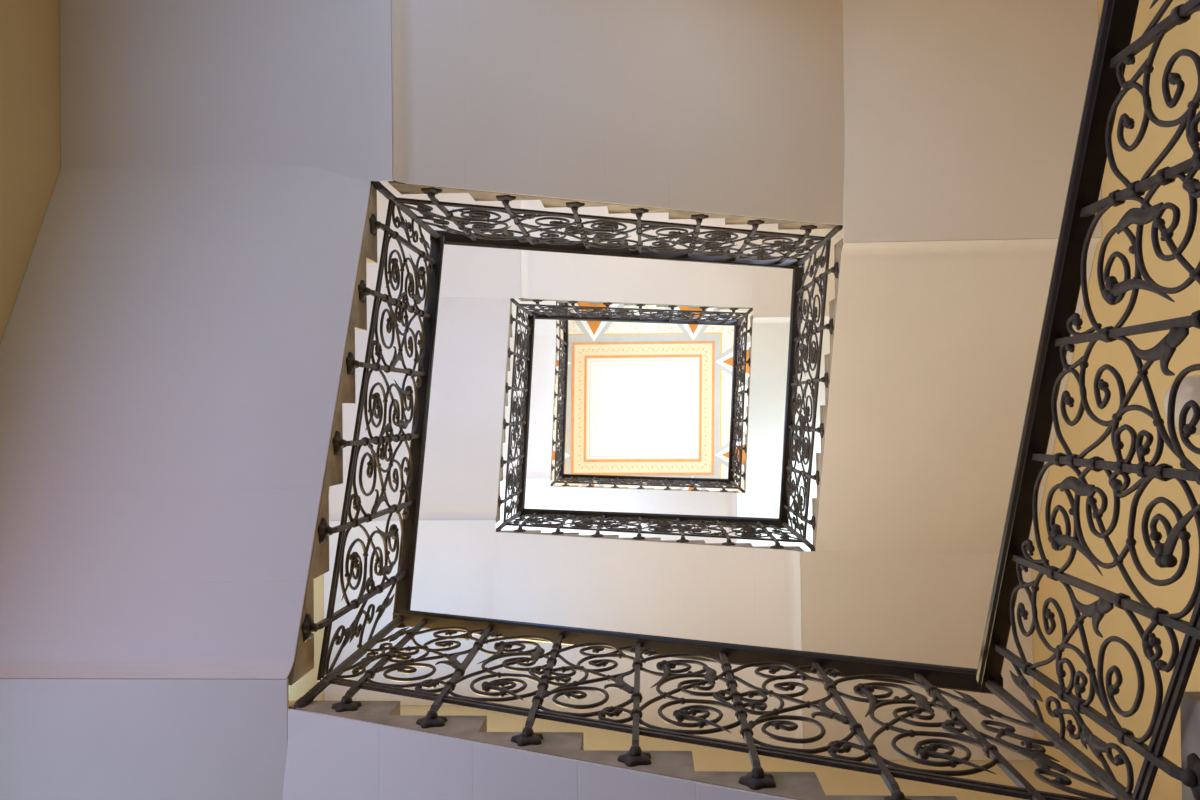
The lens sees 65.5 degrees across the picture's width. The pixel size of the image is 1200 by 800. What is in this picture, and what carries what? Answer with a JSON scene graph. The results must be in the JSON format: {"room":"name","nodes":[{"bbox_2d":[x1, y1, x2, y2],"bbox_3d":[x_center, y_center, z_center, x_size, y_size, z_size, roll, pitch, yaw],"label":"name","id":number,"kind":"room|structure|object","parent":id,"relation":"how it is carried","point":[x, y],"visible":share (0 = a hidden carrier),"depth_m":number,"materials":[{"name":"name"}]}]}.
{"room":"stairwell","nodes":[
{"label":"stairwell","id":0,"kind":"room"},
{"bbox_2d":[0,0,329,700],"bbox_3d":[-2.234,0.078,6.838,0.350,15.750,4.350,-1,-91,3],"label":"wall","id":1,"kind":"structure","parent":0,"point":[30,127],"depth_m":3.62,"materials":[{"name":"yellow paint"}]},
{"bbox_2d":[0,678,294,799],"bbox_3d":[-1.581,1.527,2.887,1.288,0.081,1.345,-1,-91,3],"label":"stair landing","id":2,"kind":"structure","parent":1,"relation":"attached to","point":[61,738],"depth_m":2.84,"materials":[{"name":"white paint"}]},
{"bbox_2d":[0,164,376,684],"bbox_3d":[-1.577,-0.039,3.366,1.288,1.004,1.853,-1,-91,3],"label":"flight","id":3,"kind":"object","parent":1,"relation":"attached to","point":[175,383],"visible":1,"depth_m":3.29,"materials":[{"name":"white paint"}]},
{"bbox_2d":[301,181,444,680],"bbox_3d":[-0.872,0.018,3.922,0.095,1.938,1.856,-2,-91,3],"label":"iron railing","id":4,"kind":"object","parent":3,"relation":"attached to","point":[403,580],"visible":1,"depth_m":3.84,"materials":[{"name":"black metal"}]},
{"bbox_2d":[324,520,495,705],"bbox_3d":[-1.395,1.563,6.895,1.282,0.081,1.358,-1,-91,3],"label":"stair landing","id":5,"kind":"structure","parent":1,"relation":"attached to","point":[455,559],"depth_m":6.85,"materials":[{"name":"white paint"}]},
{"bbox_2d":[329,297,511,522],"bbox_3d":[-1.391,0.028,7.358,1.282,0.970,1.780,-1,-91,3],"label":"flight","id":6,"kind":"object","parent":1,"relation":"attached to","point":[463,472],"visible":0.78,"depth_m":7.29,"materials":[{"name":"white paint"}]},
{"bbox_2d":[498,298,534,521],"bbox_3d":[-0.699,0.061,7.912,0.108,1.910,1.850,-1,-91,3],"label":"iron railing","id":7,"kind":"object","parent":6,"relation":"attached to","point":[527,344],"visible":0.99,"depth_m":7.94,"materials":[{"name":"black metal"}]},
{"bbox_2d":[496,478,550,532],"bbox_3d":[-1.206,1.597,10.768,1.293,0.081,1.374,-1,-91,3],"label":"stair landing","id":8,"kind":"structure","parent":1,"relation":"attached to","point":[537,494],"depth_m":10.71,"materials":[{"name":"white paint"}]},
{"bbox_2d":[503,335,556,480],"bbox_3d":[-1.202,0.062,11.248,1.293,1.004,1.760,-1,-91,3],"label":"flight","id":9,"kind":"object","parent":1,"relation":"attached to","point":[542,403],"visible":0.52,"depth_m":11.17,"materials":[{"name":"white paint"}]},
{"bbox_2d":[551,334,568,480],"bbox_3d":[-0.506,0.090,11.804,0.086,1.939,1.823,-1,-91,3],"label":"iron railing","id":10,"kind":"object","parent":9,"relation":"attached to","point":[563,361],"visible":1,"depth_m":11.84,"materials":[{"name":"black metal"}]},
{"bbox_2d":[550,302,752,492],"bbox_3d":[0.667,0.132,14.573,4.715,0.222,4.350,-1,-91,3],"label":"ceiling","id":11,"kind":"structure","parent":0,"point":[644,399],"depth_m":14.46,"materials":[{"name":"beige paint"}]},
{"bbox_2d":[400,706,1072,799],"bbox_3d":[0.323,2.397,6.692,5.415,15.750,0.350,-1,-91,3],"label":"wall","id":12,"kind":"structure","parent":0,"point":[834,781],"depth_m":5.63,"materials":[{"name":"yellow paint"}]},
{"bbox_2d":[283,701,957,799],"bbox_3d":[0.067,1.545,2.329,2.109,1.040,1.257,-1,-91,3],"label":"flight","id":13,"kind":"object","parent":12,"relation":"attached to","point":[373,751],"visible":0.95,"depth_m":2.55,"materials":[{"name":"white paint"}]},
{"bbox_2d":[293,610,1117,799],"bbox_3d":[0.143,0.890,2.913,2.152,1.990,0.088,-1,-91,3],"label":"iron railing","id":14,"kind":"object","parent":13,"relation":"attached to","point":[931,677],"visible":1,"depth_m":2.81,"materials":[{"name":"black metal"}]},
{"bbox_2d":[549,485,738,542],"bbox_3d":[0.429,1.615,10.173,2.071,1.115,1.286,-1,-91,3],"label":"flight","id":15,"kind":"object","parent":12,"relation":"attached to","point":[575,497],"visible":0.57,"depth_m":10.12,"materials":[{"name":"white paint"}]},
{"bbox_2d":[550,474,738,491],"bbox_3d":[0.472,0.954,10.765,2.122,2.055,0.087,-1,-91,3],"label":"iron railing","id":16,"kind":"object","parent":15,"relation":"attached to","point":[569,478],"visible":1,"depth_m":10.77,"materials":[{"name":"black metal"}]},
{"bbox_2d":[494,530,803,748],"bbox_3d":[0.245,1.582,6.311,2.095,1.093,1.270,-1,-91,3],"label":"flight","id":17,"kind":"object","parent":12,"relation":"attached to","point":[739,593],"visible":0.74,"depth_m":6.22,"materials":[{"name":"white paint"}]},
{"bbox_2d":[496,508,802,548],"bbox_3d":[0.299,0.926,6.901,2.154,2.036,0.077,-1,-91,3],"label":"iron railing","id":18,"kind":"object","parent":17,"relation":"attached to","point":[748,525],"visible":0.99,"depth_m":6.89,"materials":[{"name":"black metal"}]},
{"bbox_2d":[736,493,816,550],"bbox_3d":[2.108,1.589,9.575,1.396,0.081,1.286,-1,-91,3],"label":"stair landing","id":19,"kind":"structure","parent":12,"relation":"attached to","point":[758,505],"depth_m":9.56,"materials":[{"name":"white paint"}]},
{"bbox_2d":[800,551,1033,760],"bbox_3d":[1.931,1.556,5.724,1.385,0.081,1.270,-1,-91,3],"label":"stair landing","id":20,"kind":"structure","parent":12,"relation":"attached to","point":[928,608],"depth_m":5.69,"materials":[{"name":"beige paint"}]},
{"bbox_2d":[1031,0,1199,799],"bbox_3d":[2.825,0.017,6.599,0.350,15.750,4.350,-1,-91,3],"label":"wall","id":21,"kind":"structure","parent":0,"point":[1149,306],"depth_m":4.45,"materials":[{"name":"yellow paint"}]},
{"bbox_2d":[744,315,829,493],"bbox_3d":[2.114,0.080,9.146,1.308,0.970,1.762,-1,-91,3],"label":"flight","id":22,"kind":"object","parent":21,"relation":"attached to","point":[768,351],"visible":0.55,"depth_m":9.12,"materials":[{"name":"white paint"}]},
{"bbox_2d":[728,315,751,492],"bbox_3d":[1.464,0.066,9.764,0.101,1.910,1.826,0,-91,3],"label":"iron railing","id":23,"kind":"object","parent":22,"relation":"attached to","point":[736,429],"visible":1,"depth_m":9.81,"materials":[{"name":"black metal"}]},
{"bbox_2d":[753,224,842,317],"bbox_3d":[2.075,-1.451,8.718,1.308,0.081,1.346,-1,-91,3],"label":"stair landing","id":24,"kind":"structure","parent":21,"relation":"attached to","point":[772,287],"depth_m":8.69,"materials":[{"name":"white paint"}]},
{"bbox_2d":[812,238,1100,552],"bbox_3d":[1.936,0.046,5.271,1.297,1.018,1.775,-1,-91,3],"label":"flight","id":25,"kind":"object","parent":21,"relation":"attached to","point":[930,362],"visible":0.89,"depth_m":5.20,"materials":[{"name":"beige paint"}]},
{"bbox_2d":[779,239,838,550],"bbox_3d":[1.284,0.026,5.894,0.086,1.950,1.836,-1,-91,3],"label":"iron railing","id":26,"kind":"object","parent":25,"relation":"attached to","point":[793,402],"visible":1,"depth_m":5.87,"materials":[{"name":"black metal"}]},
{"bbox_2d":[843,0,1101,242],"bbox_3d":[1.896,-1.492,4.819,1.297,0.081,1.348,-1,-91,3],"label":"stair landing","id":27,"kind":"structure","parent":21,"relation":"attached to","point":[962,118],"depth_m":4.78,"materials":[{"name":"beige paint"}]},
{"bbox_2d":[1163,375,1199,434],"bbox_3d":[2.364,0.019,3.609,0.308,0.286,0.236,-1,-91,3],"label":"wall lamp","id":28,"kind":"object","parent":21,"relation":"attached to","point":[1189,388],"visible":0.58,"depth_m":3.58,"materials":[{"name":"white glass"}]},
{"bbox_2d":[1180,691,1199,799],"bbox_3d":[1.757,0.010,1.319,1.281,1.010,1.789,-1,-91,3],"label":"flight","id":29,"kind":"object","parent":21,"relation":"attached to","point":[1190,703],"visible":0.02,"depth_m":1.82,"materials":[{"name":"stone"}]},
{"bbox_2d":[976,0,1199,799],"bbox_3d":[1.118,-0.023,1.883,0.093,2.058,1.853,-1,-91,3],"label":"iron railing","id":30,"kind":"object","parent":29,"relation":"attached to","point":[1113,50],"visible":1,"depth_m":2.04,"materials":[{"name":"black metal"}]},
{"bbox_3d":[0.268,-2.302,6.745,5.415,15.750,0.350,-1,-91,3],"label":"wall","id":31,"kind":"structure","parent":0,"visible":0},
{"bbox_2d":[60,0,392,180],"bbox_3d":[-1.529,-1.507,3.842,1.376,0.081,1.260,-1,-91,3],"label":"stair landing","id":32,"kind":"structure","parent":31,"relation":"attached to","point":[144,83],"depth_m":3.80,"materials":[{"name":"white paint"}]},
{"bbox_2d":[366,181,520,298],"bbox_3d":[-1.344,-1.465,7.816,1.370,0.081,1.258,-1,-91,3],"label":"stair landing","id":33,"kind":"structure","parent":31,"relation":"attached to","point":[467,271],"depth_m":7.76,"materials":[{"name":"white paint"}]},
{"bbox_2d":[512,298,556,335],"bbox_3d":[-1.197,-1.423,11.725,1.293,0.081,1.258,-1,-91,3],"label":"stair landing","id":34,"kind":"structure","parent":31,"relation":"attached to","point":[543,327],"depth_m":11.66,"materials":[{"name":"white paint"}]},
{"bbox_2d":[556,302,568,346],"bbox_3d":[-0.497,-1.391,12.214,0.072,1.117,1.324,-1,-91,3],"label":"iron railing","id":35,"kind":"object","parent":34,"relation":"attached to","point":[564,326],"visible":0.19,"depth_m":12.66,"materials":[{"name":"black metal"}]},
{"bbox_2d":[388,0,844,229],"bbox_3d":[0.197,-1.522,4.331,2.082,1.219,1.260,-1,-91,3],"label":"flight","id":36,"kind":"object","parent":31,"relation":"attached to","point":[731,110],"visible":1,"depth_m":4.27,"materials":[{"name":"white paint"}]},
{"bbox_2d":[394,187,842,268],"bbox_3d":[0.196,-0.864,4.919,2.134,2.145,0.082,-1,-91,3],"label":"iron railing","id":37,"kind":"object","parent":36,"relation":"attached to","point":[480,213],"visible":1,"depth_m":4.87,"materials":[{"name":"black metal"}]},
{"bbox_2d":[518,200,753,308],"bbox_3d":[0.377,-1.480,8.268,2.081,1.143,1.258,-1,-91,3],"label":"flight","id":38,"kind":"object","parent":31,"relation":"attached to","point":[558,277],"visible":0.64,"depth_m":8.20,"materials":[{"name":"white paint"}]},
{"bbox_2d":[519,300,752,325],"bbox_3d":[0.388,-0.821,8.849,2.132,2.080,0.088,-1,-91,3],"label":"iron railing","id":39,"kind":"object","parent":38,"relation":"attached to","point":[557,312],"visible":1,"depth_m":8.88,"materials":[{"name":"black metal"}]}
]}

